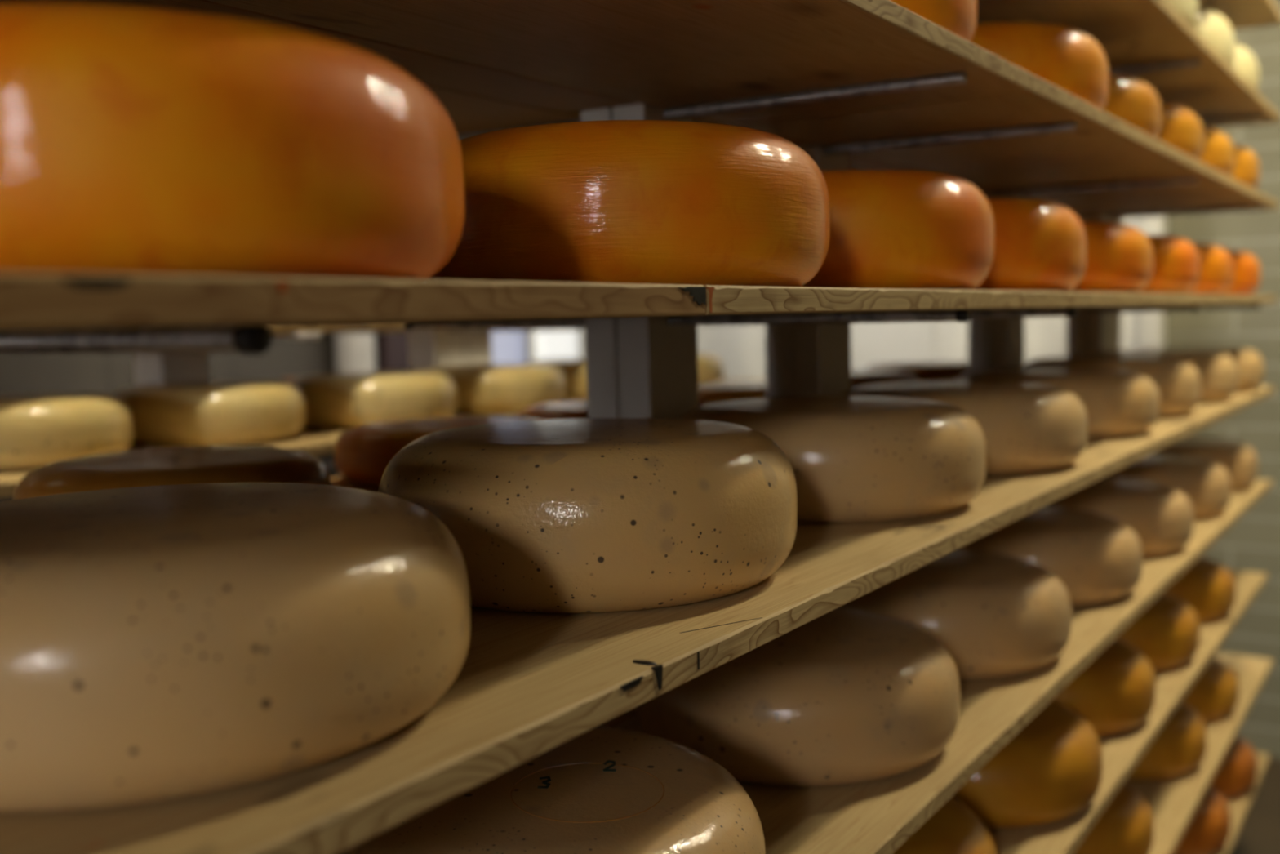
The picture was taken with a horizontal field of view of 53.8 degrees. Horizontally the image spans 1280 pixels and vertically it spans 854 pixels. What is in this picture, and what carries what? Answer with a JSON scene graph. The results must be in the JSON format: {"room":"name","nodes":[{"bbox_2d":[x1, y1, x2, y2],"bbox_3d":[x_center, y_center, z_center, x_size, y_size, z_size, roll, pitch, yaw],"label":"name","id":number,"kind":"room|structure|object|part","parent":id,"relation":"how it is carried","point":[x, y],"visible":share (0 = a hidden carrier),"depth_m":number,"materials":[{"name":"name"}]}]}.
{"room":"cheese storage room","nodes":[
{"label":"cheese storage room","id":0,"kind":"room"},
{"bbox_2d":[0,332,340,501],"bbox_3d":[-2.955,-0.386,2.316,0.100,3.320,7.900,2,6,33],"label":"wall","id":1,"kind":"structure","parent":0,"point":[20,373],"depth_m":4.15,"materials":[{"name":"grey tile"}]},
{"bbox_2d":[334,333,375,475],"bbox_3d":[-1.110,-0.647,4.860,0.150,3.320,0.150,2,6,33],"label":"pipe","id":2,"kind":"object","parent":1,"relation":"attached to","point":[354,352],"visible":0.02,"depth_m":4.83,"materials":[{"name":"grey painted metal"}]},
{"bbox_2d":[374,332,409,370],"bbox_3d":[-0.945,-0.397,5.173,0.146,0.420,0.420,2,6,33],"label":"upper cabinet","id":3,"kind":"object","parent":1,"relation":"attached to","point":[391,349],"visible":0.02,"depth_m":5.00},
{"bbox_3d":[-1.674,0.005,3.915,0.320,0.030,2.400,2,6,33],"label":"wall shelf","id":4,"kind":"object","parent":1,"relation":"attached to","visible":0},
{"bbox_2d":[281,377,297,383],"bbox_3d":[-1.224,-0.124,4.531,0.116,0.100,0.116,2,6,33],"label":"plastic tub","id":5,"kind":"object","parent":4,"relation":"on","point":[289,380],"visible":0.14,"depth_m":4.48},
{"bbox_2d":[1165,0,1279,758],"bbox_3d":[1.553,-0.636,4.137,5.650,3.320,0.100,2,6,33],"label":"wall","id":6,"kind":"structure","parent":0,"point":[1252,544],"depth_m":3.92,"materials":[{"name":"tile"}]},
{"bbox_2d":[491,327,586,363],"bbox_3d":[-0.456,-0.479,5.370,0.590,0.870,0.060,2,6,33],"label":"window","id":7,"kind":"structure","parent":6,"relation":"in","point":[507,347],"depth_m":5.36,"materials":[{"name":"white glass"}]},
{"bbox_3d":[-0.570,-0.484,5.452,0.270,0.830,0.010,2,6,33],"label":"pane","id":8,"kind":"part","parent":7,"relation":"part of","materials":[{"name":"white"}]},
{"bbox_3d":[-0.339,-0.475,5.302,0.280,0.830,0.010,2,6,33],"label":"pane","id":9,"kind":"part","parent":7,"relation":"part of","materials":[{"name":"white glass"}]},
{"bbox_2d":[697,217,1141,380],"bbox_3d":[0.776,-0.030,4.611,1.990,2.020,0.053,2,6,33],"label":"window","id":10,"kind":"structure","parent":6,"relation":"in","point":[741,348],"depth_m":4.47,"materials":[{"name":"white glass"}]},
{"bbox_2d":[1139,215,1167,347],"bbox_3d":[0.748,-0.101,4.609,2.180,2.197,0.078,2,6,33],"label":"trim","id":11,"kind":"structure","parent":6,"relation":"attached to","point":[1152,324],"depth_m":3.97,"materials":[{"name":"white paint"}]},
{"bbox_2d":[1230,756,1279,853],"bbox_3d":[-0.596,1.404,0.952,5.650,0.100,8.100,2,6,33],"label":"floor","id":12,"kind":"structure","parent":0,"point":[1259,833],"depth_m":3.48,"materials":[{"name":"grey concrete"}]},
{"bbox_2d":[133,327,583,467],"bbox_3d":[-0.659,-0.459,2.694,0.836,3.308,2.750,2,6,33],"label":"wall","id":13,"kind":"structure","parent":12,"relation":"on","point":[428,348],"depth_m":2.94,"materials":[{"name":"metal"}]},
{"bbox_3d":[-0.891,-0.425,2.358,0.084,3.308,0.105,2,6,33],"label":"post","id":14,"kind":"part","parent":13,"relation":"part of","materials":[{"name":"grey"}]},
{"bbox_3d":[-0.880,-0.168,2.370,0.830,0.012,0.012,2,6,33],"label":"rod","id":15,"kind":"part","parent":13,"relation":"part of","materials":[{"name":"metal"}]},
{"bbox_3d":[-0.876,0.052,2.390,0.830,0.012,0.012,2,6,33],"label":"rod","id":16,"kind":"part","parent":13,"relation":"part of","materials":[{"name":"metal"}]},
{"bbox_2d":[264,320,406,333],"bbox_3d":[-1.094,-0.121,1.724,0.340,0.018,1.900,2,6,33],"label":"shelf board","id":17,"kind":"object","parent":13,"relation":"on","point":[389,325],"visible":0.18,"depth_m":2.25,"materials":[{"name":"brown wood"}]},
{"bbox_2d":[0,379,765,497],"bbox_3d":[-0.585,0.015,2.376,0.370,0.018,3.520,2,6,33],"label":"shelf board","id":18,"kind":"object","parent":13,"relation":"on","point":[313,442],"visible":0.03,"depth_m":2.12,"materials":[{"name":"brown wood"}]},
{"bbox_2d":[0,391,133,471],"bbox_3d":[-0.943,0.003,1.907,0.330,0.102,0.330,0,5,17],"label":"cheese wheel","id":19,"kind":"object","parent":18,"relation":"on","point":[37,429],"visible":0.93,"depth_m":1.80,"materials":[{"name":"yellow food"}]},
{"bbox_2d":[111,379,306,448],"bbox_3d":[-0.752,-0.027,2.199,0.331,0.102,0.330,-1,5,-2],"label":"cheese wheel","id":20,"kind":"object","parent":18,"relation":"on","point":[238,411],"visible":0.87,"depth_m":2.06,"materials":[{"name":"yellow food"}]},
{"bbox_2d":[290,370,457,430],"bbox_3d":[-0.528,-0.057,2.486,0.330,0.103,0.330,1,6,27],"label":"cheese wheel","id":21,"kind":"object","parent":18,"relation":"on","point":[335,401],"visible":0.78,"depth_m":2.35,"materials":[{"name":"yellow food"}]},
{"bbox_2d":[424,363,566,415],"bbox_3d":[-0.329,-0.088,2.792,0.330,0.103,0.330,2,6,29],"label":"cheese wheel","id":22,"kind":"object","parent":18,"relation":"on","point":[482,388],"visible":0.7,"depth_m":2.65,"materials":[{"name":"yellow food"}]},
{"bbox_2d":[524,357,586,401],"bbox_3d":[-0.141,-0.117,3.079,0.330,0.102,0.330,-5,6,-39],"label":"cheese wheel","id":23,"kind":"object","parent":18,"relation":"on","point":[574,370],"visible":0.22,"depth_m":2.92,"materials":[{"name":"yellow food"}]},
{"bbox_2d":[697,352,724,384],"bbox_3d":[0.061,-0.148,3.387,0.331,0.102,0.332,-1,5,5],"label":"cheese wheel","id":24,"kind":"object","parent":18,"relation":"on","point":[710,366],"visible":0.23,"depth_m":3.28,"materials":[{"name":"yellow food"}]},
{"bbox_3d":[-0.490,-0.487,2.970,0.084,3.308,0.100,2,6,33],"label":"post","id":25,"kind":"part","parent":13,"relation":"part of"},
{"bbox_3d":[-0.476,-0.230,2.987,0.830,0.012,0.012,2,6,33],"label":"rod","id":26,"kind":"part","parent":13,"relation":"part of","materials":[{"name":"metal"}]},
{"bbox_3d":[-0.432,-0.496,3.058,0.084,3.308,0.100,2,6,33],"label":"post","id":27,"kind":"part","parent":13,"relation":"part of","materials":[{"name":"beige"}]},
{"bbox_2d":[0,0,1262,727],"bbox_3d":[-0.124,-0.338,1.198,0.731,3.308,4.920,2,6,33],"label":"shelving rack","id":28,"kind":"object","parent":12,"relation":"on","point":[637,366],"visible":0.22,"depth_m":1.39,"materials":[{"name":"grey metal"}]},
{"bbox_3d":[-0.457,-0.047,0.703,0.725,0.012,0.012,2,6,33],"label":"rod","id":29,"kind":"part","parent":28,"relation":"part of","materials":[{"name":"metal"}]},
{"bbox_2d":[0,0,580,134],"bbox_3d":[-0.352,-0.346,1.347,0.390,0.018,4.920,2,6,33],"label":"shelf board","id":30,"kind":"object","parent":28,"relation":"on","point":[468,113],"visible":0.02,"depth_m":1.39,"materials":[{"name":"brown wood"}]},
{"bbox_2d":[0,271,706,328],"bbox_3d":[-0.700,0.009,-0.042,0.358,0.018,2.164,2,6,33],"label":"shelf board","id":31,"kind":"object","parent":28,"relation":"on","point":[28,300],"visible":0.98,"depth_m":0.50,"materials":[{"name":"brown wood"}]},
{"bbox_2d":[0,2,465,279],"bbox_3d":[-0.256,-0.128,0.635,0.330,0.116,0.330,3,7,42],"label":"cheese wheel","id":32,"kind":"object","parent":31,"relation":"on","point":[134,140],"visible":0.88,"depth_m":0.50,"materials":[{"name":"orange food"}]},
{"bbox_2d":[330,475,378,492],"bbox_3d":[-0.343,0.097,1.386,0.390,0.018,4.920,2,6,33],"label":"shelf board","id":33,"kind":"object","parent":28,"relation":"on","point":[341,481],"visible":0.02,"depth_m":1.57,"materials":[{"name":"brown wood"}]},
{"bbox_2d":[13,444,330,499],"bbox_3d":[-0.471,0.063,1.288,0.300,0.072,0.302,-1,5,7],"label":"cheese wheel","id":34,"kind":"object","parent":33,"relation":"on","point":[194,464],"visible":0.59,"depth_m":1.21,"materials":[{"name":"brown food"}]},
{"bbox_2d":[333,415,536,485],"bbox_3d":[-0.245,0.026,1.643,0.299,0.073,0.300,-3,6,-25],"label":"cheese wheel","id":35,"kind":"object","parent":33,"relation":"on","point":[362,453],"visible":0.47,"depth_m":1.54,"materials":[{"name":"brown food"}]},
{"bbox_2d":[516,400,587,419],"bbox_3d":[-0.045,-0.003,1.949,0.301,0.070,0.299,-3,5,-22],"label":"cheese wheel","id":36,"kind":"object","parent":33,"relation":"on","point":[567,409],"visible":0.14,"depth_m":1.87,"materials":[{"name":"brown food"}]},
{"bbox_2d":[697,381,766,406],"bbox_3d":[0.213,-0.038,2.232,0.300,0.080,0.300,1,5,18],"label":"cheese wheel","id":37,"kind":"object","parent":33,"relation":"on","point":[712,393],"visible":0.22,"depth_m":2.13,"materials":[{"name":"brown food"}]},
{"bbox_2d":[851,368,918,388],"bbox_3d":[0.410,-0.071,2.532,0.302,0.085,0.299,1,5,24],"label":"cheese wheel","id":38,"kind":"object","parent":33,"relation":"on","point":[860,377],"visible":0.12,"depth_m":2.42,"materials":[{"name":"brown food"}]},
{"bbox_2d":[864,360,967,382],"bbox_3d":[0.659,-0.109,2.916,0.300,0.084,0.299,1,5,18],"label":"cheese wheel","id":39,"kind":"object","parent":33,"relation":"on","point":[922,371],"visible":0.33,"depth_m":2.79,"materials":[{"name":"brown food"}]},
{"bbox_2d":[207,0,1031,124],"bbox_3d":[-0.520,-0.243,0.221,0.357,0.018,2.842,2,6,33],"label":"shelf board","id":40,"kind":"object","parent":28,"relation":"on","point":[665,54],"visible":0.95,"depth_m":1.05,"materials":[{"name":"brown wood"}]},
{"bbox_2d":[889,0,977,42],"bbox_3d":[0.170,-0.417,1.274,0.330,0.114,0.331,3,7,40],"label":"cheese wheel","id":41,"kind":"object","parent":40,"relation":"on","point":[958,17],"visible":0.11,"depth_m":1.16,"materials":[{"name":"orange food"}]},
{"bbox_2d":[0,386,1275,853],"bbox_3d":[0.057,0.112,1.126,0.358,0.019,4.920,2,6,33],"label":"shelf board","id":42,"kind":"object","parent":28,"relation":"on","point":[526,685],"visible":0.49,"depth_m":0.71,"materials":[{"name":"brown wood"}]},
{"bbox_2d":[0,482,471,812],"bbox_3d":[-0.256,0.096,0.660,0.330,0.108,0.330,1,6,26],"label":"cheese wheel","id":43,"kind":"object","parent":42,"relation":"on","point":[162,642],"visible":1,"depth_m":0.54,"materials":[{"name":"beige food"}]},
{"bbox_2d":[377,417,797,613],"bbox_3d":[-0.040,0.058,0.991,0.324,0.117,0.323,2,6,28],"label":"cheese wheel","id":44,"kind":"object","parent":42,"relation":"on","point":[575,515],"visible":0.87,"depth_m":0.85,"materials":[{"name":"beige food"}]},
{"bbox_2d":[632,659,657,665],"bbox_3d":[0.003,0.138,0.739,0.017,0.001,0.007,2,6,33],"label":"shelf marking","id":45,"kind":"object","parent":42,"relation":"on","point":[635,662],"depth_m":0.74,"materials":[{"name":"black paint"}]},
{"bbox_2d":[680,395,986,523],"bbox_3d":[0.195,0.027,1.340,0.330,0.108,0.330,-4,6,-33],"label":"cheese wheel","id":46,"kind":"object","parent":42,"relation":"on","point":[852,459],"visible":0.82,"depth_m":1.20,"materials":[{"name":"beige food"}]},
{"bbox_2d":[840,381,1088,475],"bbox_3d":[0.415,-0.004,1.665,0.330,0.104,0.330,0,5,17],"label":"cheese wheel","id":47,"kind":"object","parent":42,"relation":"on","point":[1027,428],"visible":0.62,"depth_m":1.53,"materials":[{"name":"beige food"}]},
{"bbox_2d":[954,368,1159,439],"bbox_3d":[0.669,-0.042,2.059,0.331,0.101,0.331,-1,5,-2],"label":"cheese wheel","id":48,"kind":"object","parent":42,"relation":"on","point":[1117,403],"visible":0.54,"depth_m":1.92,"materials":[{"name":"beige food"}]},
{"bbox_2d":[1019,355,1200,417],"bbox_3d":[0.880,-0.079,2.385,0.331,0.108,0.330,-5,6,-38],"label":"cheese wheel","id":49,"kind":"object","parent":42,"relation":"on","point":[1177,381],"visible":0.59,"depth_m":2.25,"materials":[{"name":"beige food"}]},
{"bbox_2d":[1082,349,1238,403],"bbox_3d":[1.102,-0.111,2.711,0.331,0.106,0.330,0,5,9],"label":"cheese wheel","id":50,"kind":"object","parent":42,"relation":"on","point":[1218,371],"visible":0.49,"depth_m":2.58,"materials":[{"name":"beige food"}]},
{"bbox_2d":[1127,346,1264,391],"bbox_3d":[1.306,-0.140,3.011,0.331,0.102,0.329,-1,5,1],"label":"cheese wheel","id":51,"kind":"object","parent":42,"relation":"on","point":[1250,364],"visible":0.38,"depth_m":2.88,"materials":[{"name":"beige food"}]},
{"bbox_3d":[-0.002,-0.359,1.408,0.084,3.308,0.106,2,6,33],"label":"post","id":52,"kind":"part","parent":28,"relation":"part of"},
{"bbox_3d":[0.009,-0.119,1.415,0.725,0.012,0.012,2,6,33],"label":"rod","id":53,"kind":"part","parent":28,"relation":"part of","materials":[{"name":"metal"}]},
{"bbox_3d":[0.005,-0.343,1.395,0.725,0.012,0.012,2,6,33],"label":"rod","id":54,"kind":"part","parent":28,"relation":"part of","materials":[{"name":"metal"}]},
{"bbox_3d":[0.234,-0.396,1.770,0.084,3.308,0.107,2,6,33],"label":"post","id":55,"kind":"part","parent":28,"relation":"part of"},
{"bbox_2d":[613,479,1272,853],"bbox_3d":[0.061,0.341,1.146,0.357,0.018,4.920,2,6,33],"label":"shelf board","id":56,"kind":"object","parent":28,"relation":"on","point":[877,816],"visible":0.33,"depth_m":1.24,"materials":[{"name":"brown wood"}]},
{"bbox_2d":[338,725,765,853],"bbox_3d":[-0.076,0.301,0.889,0.327,0.112,0.327,2,6,33],"label":"cheese wheel","id":57,"kind":"object","parent":56,"relation":"on","point":[602,789],"visible":0.59,"depth_m":0.83,"materials":[{"name":"beige food"}]},
{"bbox_2d":[635,608,959,786],"bbox_3d":[0.157,0.261,1.284,0.327,0.112,0.325,-1,5,5],"label":"cheese wheel","id":58,"kind":"object","parent":56,"relation":"on","point":[843,696],"visible":0.74,"depth_m":1.15,"materials":[{"name":"beige food"}]},
{"bbox_2d":[838,549,1071,679],"bbox_3d":[0.375,0.228,1.605,0.326,0.113,0.326,-3,5,-18],"label":"cheese wheel","id":59,"kind":"object","parent":56,"relation":"on","point":[996,615],"visible":0.59,"depth_m":1.47,"materials":[{"name":"beige food"}]},
{"bbox_2d":[957,506,1142,606],"bbox_3d":[0.602,0.194,1.953,0.327,0.112,0.327,3,6,39],"label":"cheese wheel","id":60,"kind":"object","parent":56,"relation":"on","point":[1097,557],"visible":0.53,"depth_m":1.82,"materials":[{"name":"beige food"}]},
{"bbox_2d":[1044,477,1194,557],"bbox_3d":[0.830,0.159,2.297,0.327,0.112,0.326,-4,6,-28],"label":"cheese wheel","id":61,"kind":"object","parent":56,"relation":"on","point":[1161,515],"visible":0.45,"depth_m":2.16,"materials":[{"name":"beige food"}]},
{"bbox_2d":[1104,453,1231,519],"bbox_3d":[1.068,0.121,2.666,0.326,0.113,0.325,-5,7,-39],"label":"cheese wheel","id":62,"kind":"object","parent":56,"relation":"on","point":[1206,483],"visible":0.45,"depth_m":2.53,"materials":[{"name":"beige food"}]},
{"bbox_2d":[1152,435,1257,491],"bbox_3d":[1.300,0.085,3.025,0.326,0.112,0.327,-1,5,2],"label":"cheese wheel","id":63,"kind":"object","parent":56,"relation":"on","point":[1239,459],"visible":0.39,"depth_m":2.89,"materials":[{"name":"beige food"}]},
{"bbox_3d":[0.226,-0.377,1.733,0.725,0.012,0.012,2,6,33],"label":"rod","id":64,"kind":"part","parent":28,"relation":"part of","materials":[{"name":"metal"}]},
{"bbox_2d":[702,284,1276,315],"bbox_3d":[0.643,-0.199,2.010,0.357,0.018,2.754,2,6,33],"label":"shelf board","id":65,"kind":"object","parent":28,"relation":"on","point":[720,299],"visible":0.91,"depth_m":1.05,"materials":[{"name":"brown wood"}]},
{"bbox_2d":[426,120,830,286],"bbox_3d":[-0.016,-0.167,1.003,0.330,0.121,0.331,-1,5,-2],"label":"cheese wheel","id":66,"kind":"object","parent":65,"relation":"on","point":[637,202],"visible":0.75,"depth_m":0.86,"materials":[{"name":"orange food"}]},
{"bbox_2d":[800,169,995,289],"bbox_3d":[0.203,-0.201,1.337,0.330,0.120,0.330,-2,5,-13],"label":"cheese wheel","id":67,"kind":"object","parent":65,"relation":"on","point":[890,228],"visible":0.45,"depth_m":1.19,"materials":[{"name":"orange food"}]},
{"bbox_2d":[969,197,1086,291],"bbox_3d":[0.410,-0.232,1.653,0.332,0.119,0.330,-3,5,-20],"label":"cheese wheel","id":68,"kind":"object","parent":65,"relation":"on","point":[1040,245],"visible":0.28,"depth_m":1.51,"materials":[{"name":"orange food"}]},
{"bbox_2d":[1067,222,1153,293],"bbox_3d":[0.629,-0.261,1.987,0.331,0.110,0.330,0,5,10],"label":"cheese wheel","id":69,"kind":"object","parent":65,"relation":"on","point":[1120,256],"visible":0.32,"depth_m":1.84,"materials":[{"name":"orange food"}]},
{"bbox_2d":[1135,234,1199,293],"bbox_3d":[0.853,-0.295,2.330,0.330,0.109,0.330,-2,5,-15],"label":"cheese wheel","id":70,"kind":"object","parent":65,"relation":"on","point":[1176,260],"visible":0.19,"depth_m":2.19,"materials":[{"name":"orange food"}]},
{"bbox_2d":[1185,243,1233,294],"bbox_3d":[1.065,-0.327,2.652,0.330,0.108,0.330,-2,5,-12],"label":"cheese wheel","id":71,"kind":"object","parent":65,"relation":"on","point":[1216,267],"visible":0.23,"depth_m":2.52,"materials":[{"name":"orange food"}]},
{"bbox_2d":[1220,249,1261,294],"bbox_3d":[1.293,-0.363,3.003,0.330,0.109,0.330,2,6,28],"label":"cheese wheel","id":72,"kind":"object","parent":65,"relation":"on","point":[1246,276],"visible":0.26,"depth_m":2.87,"materials":[{"name":"orange food"}]},
{"bbox_3d":[0.703,-0.468,2.485,0.084,3.308,0.100,2,6,33],"label":"post","id":73,"kind":"part","parent":28,"relation":"part of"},
{"bbox_2d":[731,74,1279,213],"bbox_3d":[0.824,-0.451,2.273,0.357,0.018,2.074,2,6,33],"label":"shelf board","id":74,"kind":"object","parent":28,"relation":"on","point":[1103,148],"visible":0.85,"depth_m":1.81,"materials":[{"name":"brown wood"}]},
{"bbox_2d":[971,22,1109,111],"bbox_3d":[0.463,-0.465,1.718,0.331,0.121,0.330,-6,7,-43],"label":"cheese wheel","id":75,"kind":"object","parent":74,"relation":"on","point":[1068,59],"visible":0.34,"depth_m":1.57,"materials":[{"name":"orange food"}]},
{"bbox_2d":[1102,73,1161,138],"bbox_3d":[0.655,-0.490,2.016,0.329,0.110,0.330,2,6,29],"label":"cheese wheel","id":76,"kind":"object","parent":74,"relation":"on","point":[1131,100],"visible":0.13,"depth_m":1.88,"materials":[{"name":"orange food"}]},
{"bbox_2d":[1156,102,1203,159],"bbox_3d":[0.853,-0.523,2.317,0.330,0.114,0.329,2,6,28],"label":"cheese wheel","id":77,"kind":"object","parent":74,"relation":"on","point":[1181,129],"visible":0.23,"depth_m":2.18,"materials":[{"name":"orange food"}]},
{"bbox_2d":[1198,127,1235,176],"bbox_3d":[1.054,-0.552,2.623,0.330,0.112,0.330,-4,6,-26],"label":"cheese wheel","id":78,"kind":"object","parent":74,"relation":"on","point":[1218,153],"visible":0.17,"depth_m":2.49,"materials":[{"name":"orange food"}]},
{"bbox_2d":[1230,144,1259,189],"bbox_3d":[1.252,-0.585,2.925,0.329,0.116,0.329,-1,5,-3],"label":"cheese wheel","id":79,"kind":"object","parent":74,"relation":"on","point":[1246,167],"visible":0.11,"depth_m":2.79,"materials":[{"name":"orange food"}]},
{"bbox_3d":[0.231,-0.153,1.753,0.725,0.012,0.012,2,6,33],"label":"rod","id":80,"kind":"part","parent":28,"relation":"part of","materials":[{"name":"metal"}]},
{"bbox_3d":[1.105,-0.530,3.099,0.084,3.308,0.103,2,6,33],"label":"post","id":81,"kind":"part","parent":28,"relation":"part of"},
{"bbox_3d":[0.684,-0.448,2.433,0.725,0.012,0.012,2,6,33],"label":"rod","id":82,"kind":"part","parent":28,"relation":"part of","materials":[{"name":"metal"}]},
{"bbox_3d":[1.163,-0.539,3.188,0.084,3.308,0.103,2,6,33],"label":"post","id":83,"kind":"part","parent":28,"relation":"part of","materials":[{"name":"grey metal"}]},
{"bbox_2d":[986,569,1267,853],"bbox_3d":[0.652,0.472,2.062,0.357,0.018,2.670,2,6,33],"label":"shelf board","id":84,"kind":"object","parent":28,"relation":"on","point":[1122,751],"visible":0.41,"depth_m":1.90,"materials":[{"name":"brown wood"}]},
{"bbox_2d":[893,796,996,853],"bbox_3d":[0.227,0.474,1.393,0.327,0.112,0.326,-3,5,-18],"label":"cheese wheel","id":85,"kind":"object","parent":84,"relation":"on","point":[954,828],"visible":0.18,"depth_m":1.33,"materials":[{"name":"orange food"}]},
{"bbox_2d":[951,700,1102,828],"bbox_3d":[0.459,0.440,1.726,0.326,0.112,0.327,-1,5,6],"label":"cheese wheel","id":86,"kind":"object","parent":84,"relation":"on","point":[1051,770],"visible":0.34,"depth_m":1.58,"materials":[{"name":"orange food"}]},
{"bbox_2d":[1051,639,1155,736],"bbox_3d":[0.664,0.407,2.056,0.327,0.112,0.326,1,6,25],"label":"cheese wheel","id":87,"kind":"object","parent":84,"relation":"on","point":[1115,692],"visible":0.37,"depth_m":1.91,"materials":[{"name":"orange food"}]},
{"bbox_2d":[1115,592,1199,671],"bbox_3d":[0.881,0.373,2.390,0.327,0.112,0.327,1,5,20],"label":"cheese wheel","id":88,"kind":"object","parent":84,"relation":"on","point":[1166,633],"visible":0.34,"depth_m":2.25,"materials":[{"name":"orange food"}]},
{"bbox_2d":[1163,556,1235,623],"bbox_3d":[1.105,0.339,2.723,0.326,0.113,0.327,-2,5,-9],"label":"cheese wheel","id":89,"kind":"object","parent":84,"relation":"on","point":[1207,586],"visible":0.29,"depth_m":2.58,"materials":[{"name":"orange food"}]},
{"bbox_2d":[977,0,1279,128],"bbox_3d":[0.289,-0.574,1.444,0.357,0.018,4.020,2,6,33],"label":"shelf board","id":90,"kind":"object","parent":28,"relation":"on","point":[1129,33],"visible":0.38,"depth_m":2.10,"materials":[{"name":"brown wood"}]},
{"bbox_2d":[1164,0,1198,29],"bbox_3d":[0.819,-0.732,2.234,0.310,0.137,0.309,-5,7,-40],"label":"cheese wheel","id":91,"kind":"object","parent":90,"relation":"on","point":[1188,10],"visible":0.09,"depth_m":2.12,"materials":[{"name":"beige food"}]},
{"bbox_2d":[1195,6,1235,66],"bbox_3d":[1.052,-0.772,2.589,0.308,0.145,0.311,-3,5,-16],"label":"cheese wheel","id":92,"kind":"object","parent":90,"relation":"on","point":[1211,26],"visible":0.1,"depth_m":2.46,"materials":[{"name":"beige food"}]},
{"bbox_2d":[1232,43,1259,90],"bbox_3d":[1.239,-0.796,2.875,0.307,0.134,0.310,1,5,18],"label":"cheese wheel","id":93,"kind":"object","parent":90,"relation":"on","point":[1246,64],"visible":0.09,"depth_m":2.75,"materials":[{"name":"beige food"}]},
{"bbox_3d":[0.689,-0.224,2.453,0.725,0.012,0.012,2,6,33],"label":"rod","id":94,"kind":"part","parent":28,"relation":"part of","materials":[{"name":"metal"}]},
{"bbox_3d":[0.680,-0.652,2.415,0.725,0.012,0.012,2,6,33],"label":"rod","id":95,"kind":"part","parent":28,"relation":"part of","materials":[{"name":"metal"}]},
{"bbox_3d":[1.127,-0.516,3.109,0.725,0.012,0.012,2,6,33],"label":"rod","id":96,"kind":"part","parent":28,"relation":"part of","materials":[{"name":"metal"}]},
{"bbox_2d":[1124,652,1273,853],"bbox_3d":[0.780,0.702,2.271,0.357,0.018,2.520,2,6,33],"label":"shelf board","id":97,"kind":"object","parent":28,"relation":"on","point":[1173,802],"visible":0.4,"depth_m":2.42,"materials":[{"name":"brown wood"}]},
{"bbox_2d":[1073,782,1154,853],"bbox_3d":[0.688,0.651,2.123,0.327,0.112,0.325,0,5,16],"label":"cheese wheel","id":98,"kind":"object","parent":97,"relation":"on","point":[1126,825],"visible":0.25,"depth_m":2.00,"materials":[{"name":"orange food"}]},
{"bbox_2d":[1126,702,1207,780],"bbox_3d":[0.963,0.608,2.545,0.326,0.113,0.326,-1,5,0],"label":"cheese wheel","id":99,"kind":"object","parent":97,"relation":"on","point":[1180,747],"visible":0.29,"depth_m":2.40,"materials":[{"name":"orange food"}]},
{"bbox_2d":[1181,656,1239,722],"bbox_3d":[1.180,0.576,2.866,0.325,0.112,0.326,0,5,12],"label":"cheese wheel","id":100,"kind":"object","parent":97,"relation":"on","point":[1214,695],"visible":0.23,"depth_m":2.72,"materials":[{"name":"orange food"}]},
{"bbox_3d":[1.131,-0.292,3.128,0.725,0.012,0.012,2,6,33],"label":"rod","id":101,"kind":"part","parent":28,"relation":"part of","materials":[{"name":"metal"}]},
{"bbox_3d":[1.123,-0.721,3.091,0.725,0.012,0.012,2,6,33],"label":"rod","id":102,"kind":"part","parent":28,"relation":"part of","materials":[{"name":"metal"}]},
{"bbox_2d":[1197,0,1279,31],"bbox_3d":[0.339,-0.811,1.507,0.357,0.018,3.820,2,6,33],"label":"shelf board","id":103,"kind":"object","parent":28,"relation":"on","point":[1239,15],"visible":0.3,"depth_m":2.87,"materials":[{"name":"brown wood"}]},
{"bbox_2d":[1214,751,1270,853],"bbox_3d":[0.888,0.928,2.451,0.357,0.018,2.100,2,6,33],"label":"shelf board","id":104,"kind":"object","parent":28,"relation":"on","point":[1239,806],"visible":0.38,"depth_m":2.91,"materials":[{"name":"brown wood"}]},
{"bbox_2d":[1173,785,1231,853],"bbox_3d":[1.104,0.831,2.744,0.327,0.114,0.327,3,6,38],"label":"cheese wheel","id":105,"kind":"object","parent":104,"relation":"on","point":[1209,830],"visible":0.18,"depth_m":2.61,"materials":[{"name":"orange food"}]},
{"bbox_2d":[1209,734,1257,799],"bbox_3d":[1.315,0.799,3.059,0.327,0.114,0.326,-3,5,-19],"label":"cheese wheel","id":106,"kind":"object","parent":104,"relation":"on","point":[1237,773],"visible":0.24,"depth_m":2.92,"materials":[{"name":"orange food"}]}
]}

